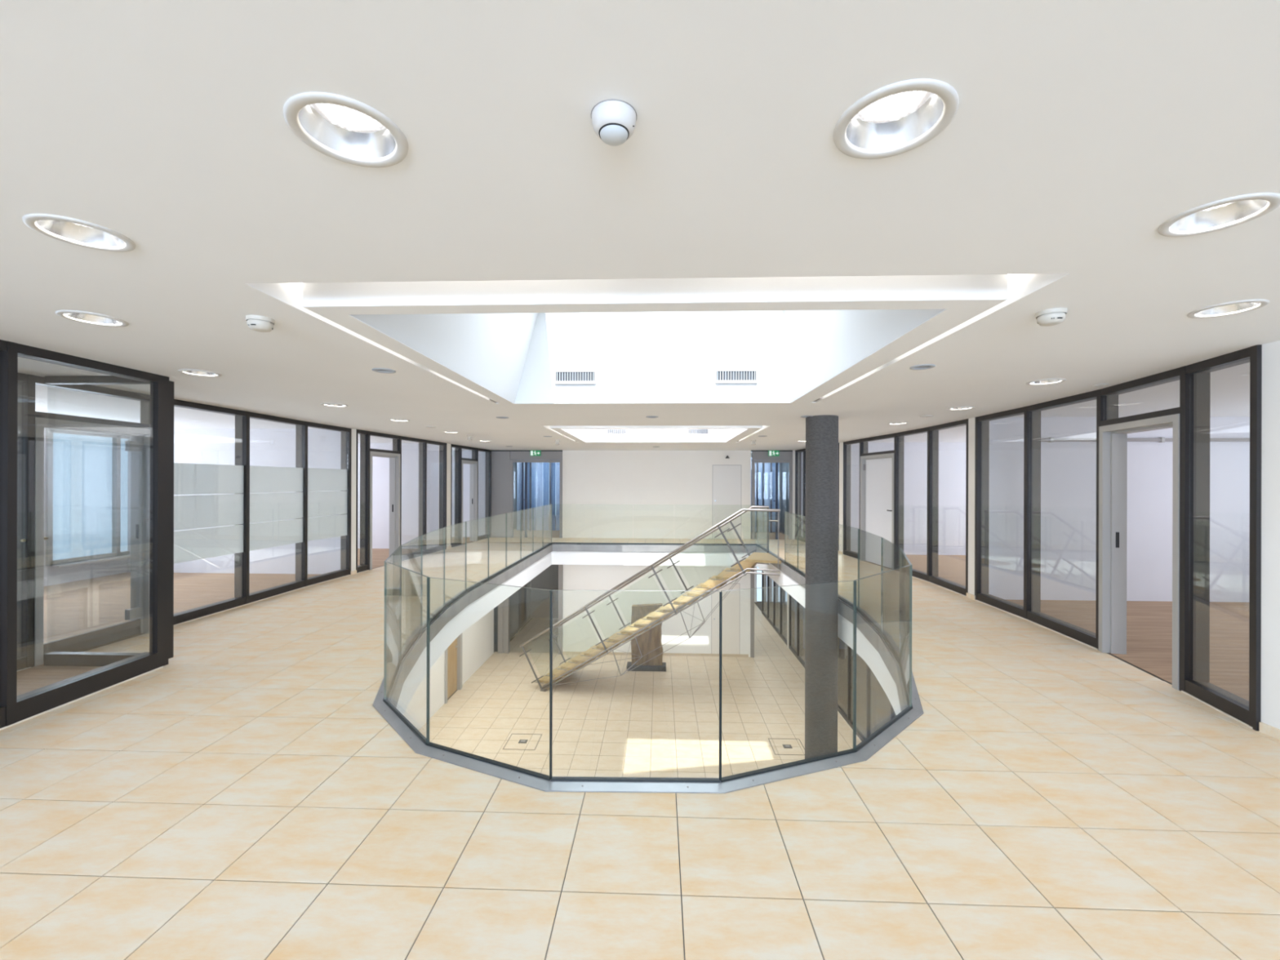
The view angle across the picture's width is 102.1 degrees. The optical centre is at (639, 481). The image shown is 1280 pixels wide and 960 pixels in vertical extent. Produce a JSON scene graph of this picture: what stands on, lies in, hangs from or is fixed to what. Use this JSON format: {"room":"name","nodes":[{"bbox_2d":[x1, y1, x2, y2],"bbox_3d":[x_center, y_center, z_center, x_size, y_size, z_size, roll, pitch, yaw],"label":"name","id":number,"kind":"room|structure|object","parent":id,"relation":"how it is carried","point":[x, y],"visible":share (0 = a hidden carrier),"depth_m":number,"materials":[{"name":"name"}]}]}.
{"room":"office building atrium","nodes":[
{"label":"office building atrium","id":0,"kind":"room"},
{"bbox_2d":[43,428,127,586],"bbox_3d":[-8.717,0.313,7.685,0.200,2.405,13.700,0,0,2],"label":"wall","id":1,"kind":"structure","parent":0,"point":[52,575],"depth_m":7.91,"materials":[{"name":"paint"}]},
{"bbox_2d":[44,428,130,567],"bbox_3d":[-8.521,0.231,8.478,0.210,2.030,1.960,0,0,2],"label":"window","id":2,"kind":"structure","parent":1,"relation":"in","point":[116,439],"depth_m":8.16,"materials":[{"name":"grey"}]},
{"bbox_2d":[127,428,341,573],"bbox_3d":[-6.679,0.319,8.644,3.800,2.405,0.110,0,0,2],"label":"wall","id":3,"kind":"structure","parent":0,"point":[270,447],"depth_m":8.57,"materials":[{"name":"paint"}]},
{"bbox_2d":[351,428,356,574],"bbox_3d":[-4.818,0.324,8.582,0.194,2.405,0.112,0,0,20],"label":"trim","id":4,"kind":"structure","parent":3,"relation":"attached to","point":[353,571],"depth_m":8.56,"materials":[{"name":"white paint"}]},
{"bbox_2d":[16,537,473,696],"bbox_3d":[-6.234,1.519,7.541,4.780,0.001,13.600,0,0,2],"label":"floor","id":5,"kind":"structure","parent":0,"point":[73,608],"depth_m":6.67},
{"bbox_2d":[357,443,438,548],"bbox_3d":[-6.437,0.320,11.867,4.040,2.405,0.110,0,0,2],"label":"wall","id":6,"kind":"structure","parent":0,"point":[410,451],"depth_m":11.77,"materials":[{"name":"paint"}]},
{"bbox_2d":[403,462,516,730],"bbox_3d":[-4.372,1.950,9.422,0.200,5.655,18.500,0,0,2],"label":"wall","id":7,"kind":"structure","parent":0,"point":[477,640],"depth_m":12.31,"materials":[{"name":"paint"}]},
{"bbox_2d":[444,633,462,703],"bbox_3d":[-4.206,3.728,11.572,0.140,2.100,0.850,0,0,2],"label":"door","id":8,"kind":"structure","parent":7,"relation":"in","point":[453,653],"depth_m":11.68,"materials":[{"name":"brown wood"}]},
{"bbox_2d":[451,449,485,537],"bbox_3d":[-6.271,0.320,14.402,4.180,2.405,0.110,0,0,2],"label":"wall","id":9,"kind":"structure","parent":0,"point":[467,454],"depth_m":14.29,"materials":[{"name":"paint"}]},
{"bbox_2d":[491,449,562,537],"bbox_3d":[-3.122,0.329,14.248,1.995,2.405,0.121,0,0,2],"label":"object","id":10,"kind":"structure","parent":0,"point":[502,460],"depth_m":14.23,"materials":[{"name":"black"}]},
{"bbox_2d":[529,450,540,456],"bbox_3d":[-2.865,-0.788,14.166,0.285,0.150,0.045,0,0,2],"label":"exit sign","id":11,"kind":"object","parent":10,"relation":"attached to","point":[532,453],"visible":1,"depth_m":14.14,"materials":[{"name":"green plastic"}]},
{"bbox_2d":[493,543,580,651],"bbox_3d":[-3.026,3.417,16.826,2.100,2.730,4.600,0,0,2],"label":"wall","id":12,"kind":"structure","parent":0,"point":[526,603],"depth_m":18.12,"materials":[{"name":"grey paint"}]},
{"bbox_2d":[0,0,1279,457],"bbox_3d":[0.188,-0.864,4.897,18.000,0.001,28.200,0,0,2],"label":"ceiling","id":13,"kind":"structure","parent":0,"point":[1078,129],"depth_m":1.49,"materials":[{"name":"paint"}]},
{"bbox_2d":[22,213,135,252],"bbox_3d":[-1.954,-0.894,1.812,0.270,0.062,0.270,0,0,2],"label":"recessed light","id":14,"kind":"object","parent":13,"relation":"in","point":[76,232],"visible":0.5,"depth_m":1.85,"materials":[{"name":"white metal"}]},
{"bbox_2d":[55,310,128,326],"bbox_3d":[-2.918,-0.897,2.761,0.270,0.062,0.270,0,0,2],"label":"recessed light","id":15,"kind":"object","parent":13,"relation":"in","point":[88,317],"visible":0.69,"depth_m":2.80,"materials":[{"name":"white metal"}]},
{"bbox_2d":[177,368,222,377],"bbox_3d":[-3.523,-0.899,4.145,0.270,0.062,0.270,0,0,2],"label":"recessed light","id":16,"kind":"object","parent":13,"relation":"in","point":[189,371],"visible":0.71,"depth_m":4.19,"materials":[{"name":"white"}]},
{"bbox_2d":[245,315,275,332],"bbox_3d":[-2.025,-0.838,2.759,0.128,0.065,0.128,0,0,2],"label":"smoke detector","id":17,"kind":"object","parent":13,"relation":"attached to","point":[265,324],"visible":1,"depth_m":2.72,"materials":[{"name":"beige plastic"}]},
{"bbox_2d":[320,403,348,407],"bbox_3d":[-3.458,-0.899,5.863,0.270,0.062,0.270,0,0,2],"label":"recessed light","id":18,"kind":"object","parent":13,"relation":"in","point":[338,405],"visible":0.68,"depth_m":5.92,"materials":[{"name":"white"}]},
{"bbox_2d":[283,92,408,167],"bbox_3d":[-0.723,-0.891,1.284,0.270,0.062,0.270,0,0,2],"label":"recessed light","id":19,"kind":"object","parent":13,"relation":"in","point":[347,130],"visible":0.91,"depth_m":1.32,"materials":[{"name":"white metal"}]},
{"bbox_2d":[372,368,395,373],"bbox_3d":[-1.996,-0.881,4.035,0.170,0.038,0.170,0,0,2],"label":"recessed light","id":20,"kind":"object","parent":13,"relation":"in","point":[376,370],"visible":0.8,"depth_m":4.06,"materials":[{"name":"grey metal"}]},
{"bbox_2d":[389,418,409,421],"bbox_3d":[-3.394,-0.898,7.300,0.270,0.062,0.270,0,0,2],"label":"recessed light","id":21,"kind":"object","parent":13,"relation":"in","point":[393,420],"visible":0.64,"depth_m":7.34,"materials":[{"name":"white"}]},
{"bbox_2d":[444,431,459,433],"bbox_3d":[-3.298,-0.898,9.051,0.270,0.062,0.270,0,0,2],"label":"recessed light","id":22,"kind":"object","parent":13,"relation":"in","point":[452,432],"visible":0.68,"depth_m":9.08,"materials":[{"name":"white"}]},
{"bbox_2d":[466,435,472,440],"bbox_3d":[-3.185,-0.823,9.667,0.104,0.102,0.104,0,0,2],"label":"ceiling sensor","id":23,"kind":"object","parent":13,"relation":"attached to","point":[468,436],"visible":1,"depth_m":9.64,"materials":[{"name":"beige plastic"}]},
{"bbox_2d":[496,416,508,418],"bbox_3d":[-1.855,-0.881,6.975,0.170,0.038,0.170,0,0,2],"label":"recessed light","id":24,"kind":"object","parent":13,"relation":"in","point":[499,417],"visible":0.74,"depth_m":7.01,"materials":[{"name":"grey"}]},
{"bbox_2d":[591,98,636,146],"bbox_3d":[-0.061,-0.835,1.223,0.109,0.060,0.109,0,0,2],"label":"sensor","id":25,"kind":"object","parent":13,"relation":"attached to","point":[613,121],"visible":1,"depth_m":1.19,"materials":[{"name":"white plastic"}]},
{"bbox_2d":[645,416,658,417],"bbox_3d":[0.162,-0.876,6.859,0.170,0.038,0.170,0,0,2],"label":"recessed light","id":26,"kind":"object","parent":13,"relation":"in","point":[646,416],"visible":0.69,"depth_m":6.89,"materials":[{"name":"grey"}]},
{"bbox_2d":[244,273,1069,404],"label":"skylight","id":27,"kind":"object","parent":13,"relation":"attached to","point":[807,340],"depth_m":3.87,"materials":[{"name":"white paint"}]},
{"bbox_2d":[555,370,595,383],"bbox_3d":[-0.712,-1.153,5.698,0.454,0.142,0.018,0,0,2],"label":"wall vent","id":28,"kind":"object","parent":27,"relation":"attached to","point":[561,376],"visible":1,"depth_m":5.69,"materials":[{"name":"grey metal"}]},
{"bbox_2d":[715,369,757,383],"bbox_3d":[1.047,-1.148,5.632,0.454,0.142,0.018,0,0,2],"label":"wall vent","id":29,"kind":"object","parent":27,"relation":"attached to","point":[721,375],"visible":1,"depth_m":5.63,"materials":[{"name":"grey metal"}]},
{"bbox_2d":[543,425,770,442],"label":"skylight","id":30,"kind":"object","parent":13,"relation":"attached to","point":[645,433],"depth_m":11.22,"materials":[{"name":"white paint"}]},
{"bbox_2d":[606,428,627,435],"bbox_3d":[-0.501,-1.092,11.284,0.454,0.142,0.018,0,0,2],"label":"wall vent","id":31,"kind":"object","parent":30,"relation":"attached to","point":[609,431],"visible":1,"depth_m":11.28,"materials":[{"name":"grey metal"}]},
{"bbox_2d":[687,428,708,435],"bbox_3d":[1.258,-1.087,11.218,0.454,0.142,0.018,0,0,2],"label":"wall vent","id":32,"kind":"object","parent":30,"relation":"attached to","point":[690,431],"visible":0.98,"depth_m":11.21,"materials":[{"name":"grey metal"}]},
{"bbox_2d":[833,78,959,159],"bbox_3d":[0.608,-0.887,1.242,0.270,0.062,0.270,0,0,2],"label":"recessed light","id":33,"kind":"object","parent":13,"relation":"in","point":[900,117],"visible":0.94,"depth_m":1.27,"materials":[{"name":"white metal"}]},
{"bbox_2d":[887,422,907,424],"bbox_3d":[3.749,-0.879,7.523,0.270,0.062,0.270,0,0,2],"label":"recessed light","id":34,"kind":"object","parent":13,"relation":"in","point":[894,423],"visible":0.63,"depth_m":7.57,"materials":[{"name":"white"}]},
{"bbox_2d":[909,364,935,369],"bbox_3d":[2.107,-0.870,3.859,0.170,0.038,0.170,0,0,2],"label":"recessed light","id":35,"kind":"object","parent":13,"relation":"in","point":[924,366],"visible":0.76,"depth_m":3.88,"materials":[{"name":"grey metal"}]},
{"bbox_2d":[920,415,933,417],"bbox_3d":[3.714,-0.849,6.705,0.160,0.012,0.160,0,0,2],"label":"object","id":36,"kind":"structure","parent":13,"relation":"attached to","point":[921,415],"depth_m":6.68,"materials":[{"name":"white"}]},
{"bbox_2d":[947,406,974,409],"bbox_3d":[3.707,-0.879,5.977,0.270,0.062,0.270,0,0,2],"label":"recessed light","id":37,"kind":"object","parent":13,"relation":"in","point":[956,407],"visible":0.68,"depth_m":6.03,"materials":[{"name":"white"}]},
{"bbox_2d":[1026,378,1066,385],"bbox_3d":[3.458,-0.879,4.409,0.270,0.062,0.270,0,0,2],"label":"recessed light","id":38,"kind":"object","parent":13,"relation":"in","point":[1046,381],"visible":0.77,"depth_m":4.46,"materials":[{"name":"white"}]},
{"bbox_2d":[1035,307,1067,326],"bbox_3d":[2.078,-0.827,2.613,0.128,0.065,0.128,0,0,2],"label":"smoke detector","id":39,"kind":"object","parent":13,"relation":"attached to","point":[1046,319],"visible":1,"depth_m":2.58,"materials":[{"name":"beige plastic"}]},
{"bbox_2d":[1093,383,1109,386],"bbox_3d":[4.037,-0.849,4.531,0.110,0.010,0.110,0,0,2],"label":"recessed light","id":40,"kind":"object","parent":13,"relation":"in","point":[1098,384],"visible":1,"depth_m":4.53,"materials":[{"name":"white metal"}]},
{"bbox_2d":[1157,192,1279,236],"bbox_3d":[1.865,-0.884,1.672,0.270,0.062,0.270,0,0,2],"label":"recessed light","id":41,"kind":"object","parent":13,"relation":"in","point":[1223,214],"visible":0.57,"depth_m":1.71,"materials":[{"name":"white metal"}]},
{"bbox_2d":[1186,299,1269,318],"bbox_3d":[2.904,-0.881,2.560,0.270,0.062,0.270,0,0,2],"label":"recessed light","id":42,"kind":"object","parent":13,"relation":"in","point":[1233,308],"visible":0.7,"depth_m":2.60,"materials":[{"name":"white metal"}]},
{"bbox_2d":[0,524,1279,959],"bbox_3d":[0.181,1.565,4.896,18.000,0.052,28.200,0,0,2],"label":"floor","id":43,"kind":"structure","parent":0,"point":[246,795],"depth_m":2.32,"materials":[{"name":"tile"}]},
{"bbox_2d":[0,339,173,730],"bbox_3d":[-4.453,0.325,3.155,1.064,2.405,2.460,0,0,2],"label":"glass partition","id":44,"kind":"object","parent":43,"relation":"on","point":[118,668],"visible":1,"depth_m":3.85,"materials":[{"name":"black"}]},
{"bbox_2d":[17,372,351,671],"bbox_3d":[-4.998,0.324,5.645,0.203,2.405,5.754,0,0,3],"label":"glass wall","id":45,"kind":"structure","parent":43,"relation":"on","point":[241,508],"depth_m":5.72,"materials":[{"name":"black"}]},
{"bbox_2d":[355,429,491,573],"bbox_3d":[-4.487,0.325,11.422,0.208,2.405,5.665,0,0,7],"label":"glass wall","id":46,"kind":"structure","parent":43,"relation":"on","point":[366,453],"depth_m":10.77,"materials":[{"name":"black"}]},
{"bbox_2d":[438,443,451,549],"bbox_3d":[-4.446,0.325,11.801,0.205,2.405,0.282,0,0,2],"label":"trim","id":47,"kind":"structure","parent":46,"relation":"attached to","point":[448,445],"depth_m":11.77,"materials":[{"name":"white paint"}]},
{"bbox_2d":[516,462,559,531],"bbox_3d":[-2.944,0.382,16.098,1.820,2.300,0.251,0,0,2],"label":"screen","id":48,"kind":"object","parent":43,"relation":"on","point":[543,478],"visible":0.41,"depth_m":16.17,"materials":[{"name":"blue glass"}]},
{"bbox_2d":[372,503,923,793],"bbox_3d":[0.143,1.050,7.702,5.240,0.989,10.305,0,0,2],"label":"glass balustrade","id":49,"kind":"object","parent":43,"relation":"on","point":[394,652],"visible":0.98,"depth_m":2.99,"materials":[{"name":"grey"}]},
{"bbox_2d":[751,457,779,533],"bbox_3d":[3.654,0.400,15.807,1.210,2.300,0.172,0,0,2],"label":"glass door","id":50,"kind":"structure","parent":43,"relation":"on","point":[765,473],"depth_m":15.84,"materials":[{"name":"blue"}]},
{"bbox_2d":[795,442,839,550],"bbox_3d":[4.317,0.349,12.580,0.164,2.405,2.682,0,0,-3],"label":"glass wall","id":51,"kind":"structure","parent":43,"relation":"on","point":[797,452],"depth_m":13.87,"materials":[{"name":"black"}]},
{"bbox_2d":[792,449,795,539],"bbox_3d":[4.150,0.349,13.978,0.080,2.405,0.150,0,0,2],"label":"trim","id":52,"kind":"structure","parent":51,"relation":"attached to","point":[793,451],"depth_m":13.90,"materials":[{"name":"white paint"}]},
{"bbox_2d":[843,418,968,596],"bbox_3d":[4.494,0.350,9.002,0.246,2.405,4.100,0,0,-1],"label":"glass wall","id":53,"kind":"structure","parent":43,"relation":"on","point":[881,473],"depth_m":9.27,"materials":[{"name":"black"}]},
{"bbox_2d":[974,344,1262,731],"bbox_3d":[4.276,0.349,4.991,0.306,2.405,3.657,0,0,9],"label":"glass wall","id":54,"kind":"structure","parent":43,"relation":"on","point":[1189,422],"depth_m":4.05,"materials":[{"name":"black"}]},
{"bbox_2d":[387,543,898,700],"bbox_3d":[0.391,2.061,10.493,18.000,0.001,21.000,0,0,2],"label":"ceiling","id":55,"kind":"structure","parent":0,"point":[551,544],"depth_m":11.39,"materials":[{"name":"paint"}]},
{"bbox_2d":[395,551,901,715],"bbox_3d":[0.140,1.885,7.687,5.080,0.350,10.176,0,0,2],"label":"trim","id":56,"kind":"structure","parent":55,"relation":"attached to","point":[474,611],"depth_m":8.51,"materials":[{"name":"white paint"}]},
{"bbox_2d":[388,544,907,711],"bbox_3d":[0.142,1.639,7.703,5.070,0.173,10.135,0,0,2],"label":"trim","id":57,"kind":"structure","parent":56,"relation":"attached to","point":[845,611],"depth_m":6.93,"materials":[{"name":"metal"}]},
{"bbox_2d":[418,601,889,777],"bbox_3d":[0.384,4.794,10.492,18.000,0.006,21.000,0,0,2],"label":"floor","id":58,"kind":"structure","parent":0,"point":[633,723],"depth_m":10.75,"materials":[{"name":"brown tile"}]},
{"bbox_2d":[502,733,542,750],"bbox_3d":[-2.155,4.779,9.528,0.580,0.015,0.580,0,0,2],"label":"box","id":59,"kind":"object","parent":58,"relation":"on","point":[522,741],"visible":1,"depth_m":9.51,"materials":[{"name":"grey metal"}]},
{"bbox_2d":[626,603,666,671],"bbox_3d":[0.170,3.955,13.253,1.000,1.670,0.340,0,0,2],"label":"sculpture","id":60,"kind":"object","parent":58,"relation":"on","point":[649,641],"visible":0.76,"depth_m":13.17,"materials":[{"name":"brown wood"}]},
{"bbox_2d":[519,505,782,691],"bbox_3d":[0.188,2.668,11.651,5.932,4.298,1.400,0,0,21],"label":"staircase","id":61,"kind":"structure","parent":58,"relation":"on","point":[690,597],"depth_m":11.28,"materials":[{"name":"brown wood"}]},
{"bbox_2d":[768,737,804,755],"bbox_3d":[2.673,4.792,9.375,0.580,0.015,0.580,0,0,2],"label":"floor hatch","id":62,"kind":"object","parent":58,"relation":"on","point":[785,746],"visible":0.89,"depth_m":9.35,"materials":[{"name":"grey metal"}]},
{"bbox_2d":[804,414,838,759],"bbox_3d":[2.400,1.969,6.844,0.410,5.655,0.410,0,0,2],"label":"round column","id":63,"kind":"structure","parent":58,"relation":"on","point":[821,557],"depth_m":6.67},
{"bbox_2d":[761,570,896,742],"bbox_3d":[4.285,3.437,12.647,0.154,2.730,12.450,0,0,2],"label":"glass wall","id":64,"kind":"structure","parent":58,"relation":"on","point":[846,714],"depth_m":14.00,"materials":[{"name":"black"}]},
{"bbox_2d":[786,592,795,648],"bbox_3d":[4.369,3.437,14.965,0.180,2.730,0.140,0,0,2],"label":"trim","id":65,"kind":"structure","parent":64,"relation":"attached to","point":[788,594],"depth_m":14.93,"materials":[{"name":"white paint"}]},
{"bbox_2d":[562,564,748,653],"bbox_3d":[0.450,3.426,14.393,5.270,2.730,0.200,0,0,2],"label":"wall","id":66,"kind":"structure","parent":0,"point":[580,634],"depth_m":14.32,"materials":[{"name":"paint"}]},
{"bbox_2d":[497,555,563,654],"bbox_3d":[-3.055,3.417,14.465,1.820,2.730,0.160,0,0,2],"label":"door","id":67,"kind":"structure","parent":66,"relation":"in","point":[504,608],"depth_m":14.41,"materials":[{"name":"grey"}]},
{"bbox_2d":[562,651,748,657],"bbox_3d":[0.442,4.756,14.286,5.230,0.070,0.015,0,0,2],"label":"baseboard","id":68,"kind":"structure","parent":66,"relation":"attached to","point":[563,652],"depth_m":14.25,"materials":[{"name":"tile"}]},
{"bbox_2d":[711,583,739,653],"bbox_3d":[2.352,3.792,14.186,0.776,2.008,0.070,0,0,2],"label":"door","id":69,"kind":"structure","parent":66,"relation":"in","point":[731,603],"depth_m":14.21,"materials":[{"name":"white"}]},
{"bbox_2d":[562,450,803,538],"bbox_3d":[3.652,0.348,14.032,11.560,2.405,0.120,0,0,2],"label":"wall","id":70,"kind":"structure","parent":0,"point":[669,493],"depth_m":14.10,"materials":[{"name":"beige paint"}]},
{"bbox_2d":[712,465,741,538],"bbox_3d":[2.354,0.542,13.986,0.776,2.008,0.070,0,0,2],"label":"door","id":71,"kind":"structure","parent":70,"relation":"in","point":[726,479],"depth_m":14.02,"materials":[{"name":"white"}]},
{"bbox_2d":[751,450,792,539],"bbox_3d":[3.555,0.347,13.995,1.110,2.405,0.121,0,0,2],"label":"door","id":72,"kind":"structure","parent":70,"relation":"in","point":[757,456],"depth_m":13.96,"materials":[{"name":"black"}]},
{"bbox_2d":[768,450,779,456],"bbox_3d":[3.601,-0.770,13.921,0.285,0.150,0.045,0,0,2],"label":"exit sign","id":73,"kind":"object","parent":72,"relation":"attached to","point":[771,453],"visible":1,"depth_m":13.90,"materials":[{"name":"green plastic"}]},
{"bbox_2d":[748,573,750,657],"bbox_3d":[3.157,3.434,17.433,0.110,2.730,6.520,0,0,2],"label":"wall","id":74,"kind":"structure","parent":0,"point":[748,574],"depth_m":14.18,"materials":[{"name":"paint"}]},
{"bbox_2d":[750,567,754,657],"bbox_3d":[3.080,3.433,14.223,0.100,2.730,0.180,0,0,2],"label":"trim","id":75,"kind":"structure","parent":74,"relation":"attached to","point":[752,575],"depth_m":14.13,"materials":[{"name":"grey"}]},
{"bbox_2d":[754,566,756,601],"bbox_3d":[3.928,3.436,20.766,1.500,2.730,0.100,0,0,2],"label":"wall","id":76,"kind":"structure","parent":0,"point":[755,571],"depth_m":20.69,"materials":[{"name":"paint"}]},
{"bbox_2d":[778,462,788,535],"bbox_3d":[4.364,0.350,16.197,0.100,2.405,4.300,0,0,2],"label":"wall","id":77,"kind":"structure","parent":0,"point":[784,467],"depth_m":15.38,"materials":[{"name":"grey"}]},
{"bbox_2d":[794,600,847,648],"bbox_3d":[5.897,3.441,13.286,3.000,2.730,15.000,0,0,2],"label":"wall","id":78,"kind":"structure","parent":0,"point":[842,645],"depth_m":14.91,"materials":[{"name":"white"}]},
{"bbox_2d":[851,442,965,555],"bbox_3d":[6.856,0.356,11.044,4.930,2.405,0.110,0,0,2],"label":"wall","id":79,"kind":"structure","parent":0,"point":[952,455],"depth_m":11.02,"materials":[{"name":"paint"}]},
{"bbox_2d":[838,441,851,555],"bbox_3d":[4.411,0.350,11.142,0.205,2.405,0.234,0,0,2],"label":"trim","id":80,"kind":"structure","parent":79,"relation":"attached to","point":[841,444],"depth_m":11.11,"materials":[{"name":"white paint"}]},
{"bbox_2d":[866,555,1248,701],"bbox_3d":[6.557,1.554,7.057,5.220,0.001,13.600,0,0,2],"label":"floor","id":81,"kind":"structure","parent":0,"point":[1148,623],"depth_m":5.46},
{"bbox_2d":[989,417,1249,602],"bbox_3d":[6.811,0.356,6.792,4.700,2.405,0.110,0,0,2],"label":"wall","id":82,"kind":"structure","parent":0,"point":[1068,468],"depth_m":6.77,"materials":[{"name":"paint"}]},
{"bbox_2d":[966,417,989,599],"bbox_3d":[4.495,0.350,6.880,0.194,2.405,0.178,0,0,2],"label":"trim","id":83,"kind":"structure","parent":82,"relation":"attached to","point":[971,594],"depth_m":6.88,"materials":[{"name":"white paint"}]},
{"bbox_2d":[1040,437,1249,442],"bbox_3d":[6.660,-0.547,6.723,3.000,0.060,0.040,0,0,2],"label":"wall rail","id":84,"kind":"object","parent":82,"relation":"attached to","point":[1049,439],"visible":0.57,"depth_m":6.71,"materials":[{"name":"grey metal"}]},
{"bbox_2d":[1260,340,1279,728],"bbox_3d":[3.728,0.348,-3.013,0.150,2.405,12.460,0,0,2],"label":"wall","id":85,"kind":"structure","parent":0,"point":[1270,404],"depth_m":3.17,"materials":[{"name":"paint"}]},
{"bbox_2d":[1258,721,1279,740],"bbox_3d":[3.622,1.520,-2.962,0.020,0.060,12.355,0,0,2],"label":"baseboard","id":86,"kind":"structure","parent":85,"relation":"attached to","point":[1274,732],"depth_m":3.16,"materials":[{"name":"tile"}]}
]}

